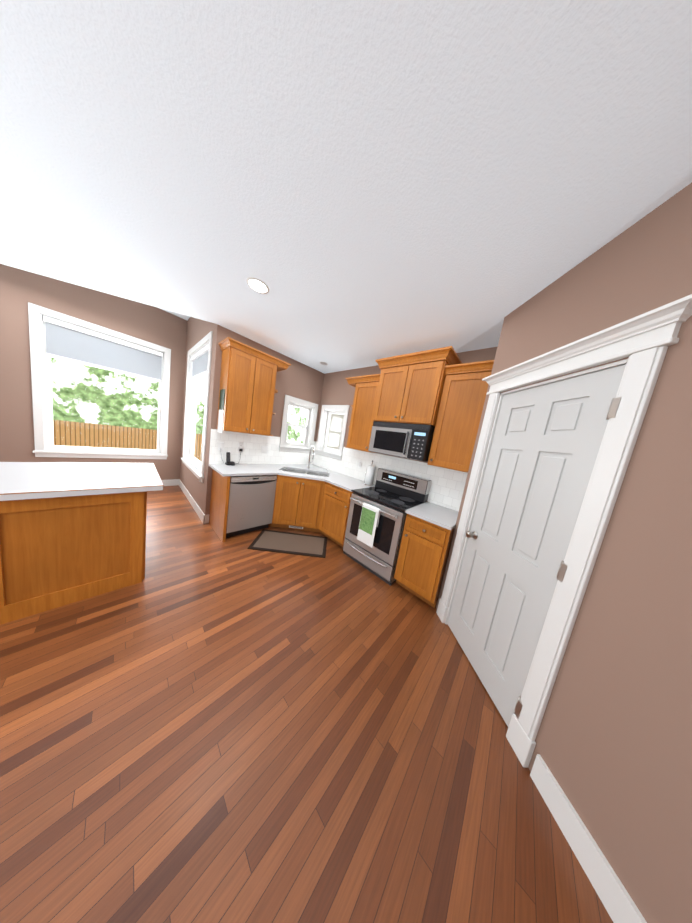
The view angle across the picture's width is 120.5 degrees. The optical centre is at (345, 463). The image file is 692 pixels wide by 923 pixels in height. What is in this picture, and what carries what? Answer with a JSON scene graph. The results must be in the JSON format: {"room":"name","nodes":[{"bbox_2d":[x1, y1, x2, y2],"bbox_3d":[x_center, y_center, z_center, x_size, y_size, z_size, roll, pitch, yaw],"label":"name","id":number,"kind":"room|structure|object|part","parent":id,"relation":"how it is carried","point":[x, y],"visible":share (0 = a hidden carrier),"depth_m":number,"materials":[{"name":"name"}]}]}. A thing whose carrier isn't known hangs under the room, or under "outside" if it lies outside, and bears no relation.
{"room":"kitchen","nodes":[
{"label":"kitchen","id":0,"kind":"room"},
{"bbox_2d":[0,264,186,479],"bbox_3d":[-5.081,-1.230,2.269,0.150,3.380,5.304,15,10,41],"label":"wall","id":1,"kind":"structure","parent":0,"point":[20,289],"depth_m":2.90,"materials":[{"name":"brown paint"}]},
{"bbox_2d":[28,302,170,458],"bbox_3d":[-4.032,-1.155,3.403,0.175,2.135,1.495,15,10,41],"label":"window","id":2,"kind":"structure","parent":1,"relation":"in","point":[42,391],"depth_m":3.12,"materials":[{"name":"white wood"}]},
{"bbox_2d":[43,315,162,380],"bbox_3d":[-3.925,-1.848,3.314,0.063,0.516,1.259,15,10,41],"label":"window blind","id":3,"kind":"object","parent":2,"relation":"attached to","point":[65,340],"visible":1,"depth_m":3.22,"materials":[{"name":"white fabric"}]},
{"bbox_2d":[162,479,177,485],"bbox_3d":[-5.318,0.376,2.364,0.015,0.135,5.154,15,10,41],"label":"baseboard","id":4,"kind":"structure","parent":1,"relation":"attached to","point":[173,482],"depth_m":4.16,"materials":[{"name":"white wood"}]},
{"bbox_2d":[159,308,189,320],"bbox_3d":[-3.952,-2.650,1.267,2.550,0.100,5.304,15,10,41],"label":"ceiling","id":5,"kind":"structure","parent":0,"point":[185,317],"depth_m":3.70,"materials":[{"name":"white paint"}]},
{"bbox_2d":[180,317,213,509],"bbox_3d":[-2.647,-1.016,3.542,2.100,3.380,0.150,15,10,41],"label":"wall","id":6,"kind":"structure","parent":0,"point":[198,330],"depth_m":3.45,"materials":[{"name":"brown paint"}]},
{"bbox_2d":[178,479,205,523],"bbox_3d":[-2.822,0.607,3.574,2.085,0.135,0.021,15,10,41],"label":"baseboard","id":7,"kind":"structure","parent":6,"relation":"attached to","point":[202,516],"depth_m":3.33,"materials":[{"name":"white wood"}]},
{"bbox_2d":[181,331,212,482],"bbox_3d":[-2.534,-0.921,3.395,1.625,2.135,0.175,15,10,41],"label":"nook window","id":8,"kind":"structure","parent":6,"relation":"in","point":[192,385],"depth_m":3.74,"materials":[{"name":"white wood"}]},
{"bbox_2d":[190,344,208,481],"bbox_3d":[-2.557,-0.864,3.387,1.389,2.048,0.108,15,10,41],"label":"window blind","id":9,"kind":"object","parent":8,"relation":"attached to","point":[199,358],"visible":0.77,"depth_m":3.24,"materials":[{"name":"white fabric"}]},
{"bbox_2d":[202,324,323,514],"bbox_3d":[-1.260,-0.473,3.528,0.150,2.740,1.996,15,10,41],"label":"wall","id":10,"kind":"structure","parent":0,"point":[297,379],"depth_m":3.31,"materials":[{"name":"brown paint"}]},
{"bbox_2d":[217,337,290,435],"bbox_3d":[-1.344,-0.984,2.880,0.374,1.160,0.862,15,10,41],"label":"upper cabinet","id":11,"kind":"object","parent":10,"relation":"attached to","point":[247,390],"visible":1,"depth_m":2.68,"materials":[{"name":"brown wood"}]},
{"bbox_2d":[209,429,316,463],"bbox_3d":[-1.281,-0.234,3.438,0.030,0.488,1.830,15,10,41],"label":"tile backsplash","id":12,"kind":"structure","parent":10,"relation":"attached to","point":[251,454],"depth_m":3.18,"materials":[{"name":"white tile"}]},
{"bbox_2d":[218,442,223,449],"bbox_3d":[-1.808,-0.253,2.859,0.008,0.115,0.072,15,10,41],"label":"electrical outlet plate","id":13,"kind":"object","parent":12,"relation":"attached to","point":[220,445],"depth_m":2.85,"materials":[{"name":"white plastic"}]},
{"bbox_2d":[237,442,243,451],"bbox_3d":[-1.618,-0.253,3.051,0.030,0.150,0.085,15,10,41],"label":"electrical outlet plate","id":14,"kind":"object","parent":12,"relation":"attached to","point":[240,445],"depth_m":3.05,"materials":[{"name":"white plastic"}]},
{"bbox_2d":[261,446,267,452],"bbox_3d":[-1.373,-0.247,3.342,0.008,0.115,0.115,15,10,41],"label":"electrical outlet plate","id":15,"kind":"object","parent":12,"relation":"attached to","point":[264,449],"depth_m":3.34,"materials":[{"name":"white plastic"}]},
{"bbox_2d":[279,395,317,452],"bbox_3d":[-0.914,-0.721,3.787,0.175,0.985,0.765,15,10,41],"label":"window","id":16,"kind":"structure","parent":10,"relation":"in","point":[311,408],"depth_m":3.80,"materials":[{"name":"white"}]},
{"bbox_2d":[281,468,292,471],"bbox_3d":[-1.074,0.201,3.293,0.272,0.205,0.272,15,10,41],"label":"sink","id":17,"kind":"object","parent":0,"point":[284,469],"depth_m":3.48,"materials":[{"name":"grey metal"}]},
{"bbox_2d":[208,464,315,478],"bbox_3d":[-0.911,0.131,3.102,1.140,0.030,1.837,15,10,41],"label":"countertop","id":18,"kind":"structure","parent":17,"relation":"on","point":[237,469],"depth_m":2.86,"materials":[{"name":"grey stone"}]},
{"bbox_2d":[225,452,234,464],"bbox_3d":[-1.695,-0.073,2.903,0.093,0.182,0.110,15,10,41],"label":"phone","id":19,"kind":"object","parent":18,"relation":"on","point":[228,462],"visible":1,"depth_m":2.88,"materials":[{"name":"black plastic"}]},
{"bbox_2d":[278,466,374,491],"bbox_3d":[-0.318,0.211,3.192,1.435,0.030,0.907,15,10,41],"label":"countertop","id":20,"kind":"structure","parent":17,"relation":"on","point":[343,481],"depth_m":3.08,"materials":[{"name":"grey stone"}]},
{"bbox_2d":[307,446,314,468],"bbox_3d":[-0.599,-0.107,3.518,0.205,0.426,0.143,15,10,41],"label":"faucet","id":21,"kind":"object","parent":20,"relation":"on","point":[308,466],"visible":1,"depth_m":3.55,"materials":[{"name":"silver metal"}]},
{"bbox_2d":[364,460,375,485],"bbox_3d":[0.372,0.135,2.991,0.151,0.380,0.150,15,10,41],"label":"paper towel holder","id":22,"kind":"object","parent":20,"relation":"on","point":[369,475],"visible":1,"depth_m":2.95,"materials":[{"name":"white paper"}]},
{"bbox_2d":[0,485,612,922],"bbox_3d":[-2.433,1.090,1.065,6.800,0.060,7.500,15,10,41],"label":"floor","id":23,"kind":"structure","parent":0,"point":[200,723],"depth_m":0.93,"materials":[{"name":"brown wood"}]},
{"bbox_2d":[0,462,163,624],"bbox_3d":[-2.724,0.520,1.333,1.000,0.900,2.100,15,10,41],"label":"kitchen island","id":24,"kind":"object","parent":23,"relation":"on","point":[71,532],"visible":1,"depth_m":1.47,"materials":[{"name":"brown wood"}]},
{"bbox_2d":[226,475,276,537],"bbox_3d":[-1.504,0.526,2.940,0.602,0.855,0.626,15,10,41],"label":"dishwasher","id":25,"kind":"object","parent":23,"relation":"on","point":[251,503],"visible":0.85,"depth_m":2.72,"materials":[{"name":"grey metal"}]},
{"bbox_2d":[247,529,327,557],"bbox_3d":[-0.758,1.096,2.759,0.980,0.010,0.520,8,7,-3],"label":"rug","id":26,"kind":"object","parent":23,"relation":"on","point":[289,543],"visible":0.9,"depth_m":2.71,"materials":[{"name":"beige fabric"}]},
{"bbox_2d":[269,475,324,531],"bbox_3d":[-0.730,0.630,3.015,0.520,0.869,0.520,15,10,41],"label":"base cabinet","id":27,"kind":"object","parent":23,"relation":"on","point":[297,501],"depth_m":2.99,"materials":[{"name":"brown wood"}]},
{"bbox_3d":[-1.734,0.514,2.697,0.637,0.869,0.034,15,10,41],"label":"cabinet panel","id":28,"kind":"part","parent":27,"relation":"part of","materials":[{"name":"brown wood"}]},
{"bbox_2d":[317,482,352,546],"bbox_3d":[0.019,0.739,3.070,0.578,0.869,0.637,15,10,41],"label":"base cabinet","id":29,"kind":"object","parent":23,"relation":"on","point":[322,507],"depth_m":2.82,"materials":[{"name":"brown wood"}]},
{"bbox_3d":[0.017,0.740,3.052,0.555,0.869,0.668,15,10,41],"label":"cabinet drawer","id":30,"kind":"part","parent":29,"relation":"part of","materials":[{"name":"brown wood"}]},
{"bbox_2d":[343,468,430,585],"bbox_3d":[0.496,0.714,2.579,0.746,1.185,0.712,15,10,41],"label":"range","id":31,"kind":"object","parent":23,"relation":"on","point":[393,496],"visible":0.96,"depth_m":2.43,"materials":[{"name":"grey metal"}]},
{"bbox_2d":[357,502,380,547],"bbox_3d":[0.265,0.712,2.322,0.230,0.464,0.044,15,10,41],"label":"tea towel","id":32,"kind":"object","parent":31,"relation":"hanging from","point":[369,519],"visible":0.92,"depth_m":2.30,"materials":[{"name":"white fabric"}]},
{"bbox_2d":[394,514,454,607],"bbox_3d":[0.940,0.989,2.237,0.436,0.869,0.637,15,10,41],"label":"base cabinet","id":33,"kind":"object","parent":23,"relation":"on","point":[424,550],"depth_m":1.98,"materials":[{"name":"brown wood"}]},
{"bbox_2d":[405,502,457,529],"bbox_3d":[1.003,0.546,2.177,0.447,0.030,0.642,15,10,41],"label":"countertop","id":34,"kind":"structure","parent":33,"relation":"on","point":[443,517],"depth_m":2.08,"materials":[{"name":"grey stone"}]},
{"bbox_2d":[0,0,691,373],"bbox_3d":[-1.879,-1.947,0.634,6.374,0.690,7.150,15,10,41],"label":"ceiling","id":35,"kind":"structure","parent":0,"point":[352,184],"depth_m":0.85,"materials":[{"name":"white paint"}]},
{"bbox_2d":[246,277,268,293],"bbox_3d":[-0.773,-1.562,1.740,0.186,0.005,0.186,15,10,41],"label":"recessed light","id":36,"kind":"object","parent":35,"relation":"in","point":[258,285],"visible":1,"depth_m":1.73,"materials":[{"name":"white"}]},
{"bbox_2d":[316,347,496,507],"bbox_3d":[0.962,-0.056,2.764,4.550,2.790,0.150,15,10,41],"label":"wall","id":37,"kind":"structure","parent":0,"point":[337,389],"depth_m":3.52,"materials":[{"name":"brown paint"}]},
{"bbox_2d":[315,405,349,459],"bbox_3d":[-0.246,-0.620,3.815,0.760,0.985,0.175,15,10,41],"label":"window","id":38,"kind":"structure","parent":37,"relation":"in","point":[322,443],"depth_m":3.88,"materials":[{"name":"white"}]},
{"bbox_2d":[345,374,380,452],"bbox_3d":[0.271,-0.742,3.039,0.646,1.055,0.374,15,10,41],"label":"upper cabinet","id":39,"kind":"object","parent":37,"relation":"attached to","point":[363,409],"visible":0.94,"depth_m":2.88,"materials":[{"name":"brown wood"}]},
{"bbox_2d":[313,445,467,511],"bbox_3d":[0.373,0.055,3.184,2.885,0.488,0.012,15,10,41],"label":"tile backsplash","id":40,"kind":"structure","parent":37,"relation":"attached to","point":[447,486],"depth_m":2.74,"materials":[{"name":"white tile"}]},
{"bbox_2d":[373,346,462,426],"bbox_3d":[0.815,-0.883,2.490,0.920,0.773,0.463,15,10,41],"label":"upper cabinet","id":41,"kind":"object","parent":37,"relation":"attached to","point":[410,387],"visible":0.98,"depth_m":2.29,"materials":[{"name":"brown wood"}]},
{"bbox_2d":[368,421,434,461],"bbox_3d":[0.731,-0.300,2.569,0.765,0.408,0.445,15,10,41],"label":"microwave","id":42,"kind":"object","parent":41,"relation":"attached to","point":[409,441],"visible":1,"depth_m":2.37,"materials":[{"name":"silver plastic"}]},
{"bbox_2d":[427,360,493,472],"bbox_3d":[1.255,-0.469,2.149,0.443,1.065,0.374,15,10,41],"label":"upper cabinet","id":43,"kind":"object","parent":37,"relation":"attached to","point":[463,396],"visible":0.94,"depth_m":2.04,"materials":[{"name":"brown wood"}]},
{"bbox_2d":[436,183,691,922],"bbox_3d":[1.214,0.214,0.965,0.110,2.790,1.750,8,7,-3],"label":"wall","id":44,"kind":"structure","parent":0,"point":[613,746],"depth_m":0.78,"materials":[{"name":"brown paint"}]},
{"bbox_2d":[447,364,625,726],"bbox_3d":[1.090,0.511,1.336,0.108,2.054,0.720,8,7,-3],"label":"pantry door","id":45,"kind":"structure","parent":44,"relation":"in","point":[545,446],"depth_m":1.24,"materials":[{"name":"painted wood"},{"name":"brushed nickel"}]},
{"bbox_2d":[436,294,691,767],"bbox_3d":[1.121,0.437,1.350,0.182,2.228,1.029,8,7,-3],"label":"door frame","id":46,"kind":"structure","parent":44,"relation":"attached to","point":[642,342],"depth_m":0.95,"materials":[{"name":"white wood"}]},
{"bbox_2d":[530,754,646,922],"bbox_3d":[0.971,1.574,0.632,0.539,0.135,0.539,15,10,41],"label":"baseboard","id":47,"kind":"structure","parent":44,"relation":"attached to","point":[620,906],"depth_m":0.79,"materials":[{"name":"white wood"}]},
{"label":"outside","id":48,"kind":"structure","parent":0,"visible":0},
{"bbox_2d":[51,357,307,461],"bbox_3d":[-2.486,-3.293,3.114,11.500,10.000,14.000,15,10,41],"label":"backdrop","id":49,"kind":"structure","parent":48,"point":[103,404],"depth_m":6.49,"materials":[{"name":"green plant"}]},
{"bbox_2d":[327,414,343,449],"bbox_3d":[2.290,-0.781,6.791,8.400,5.600,1.900,15,10,41],"label":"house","id":50,"kind":"structure","parent":49,"relation":"on","point":[333,424],"depth_m":8.25,"materials":[{"name":"white"}]}
]}

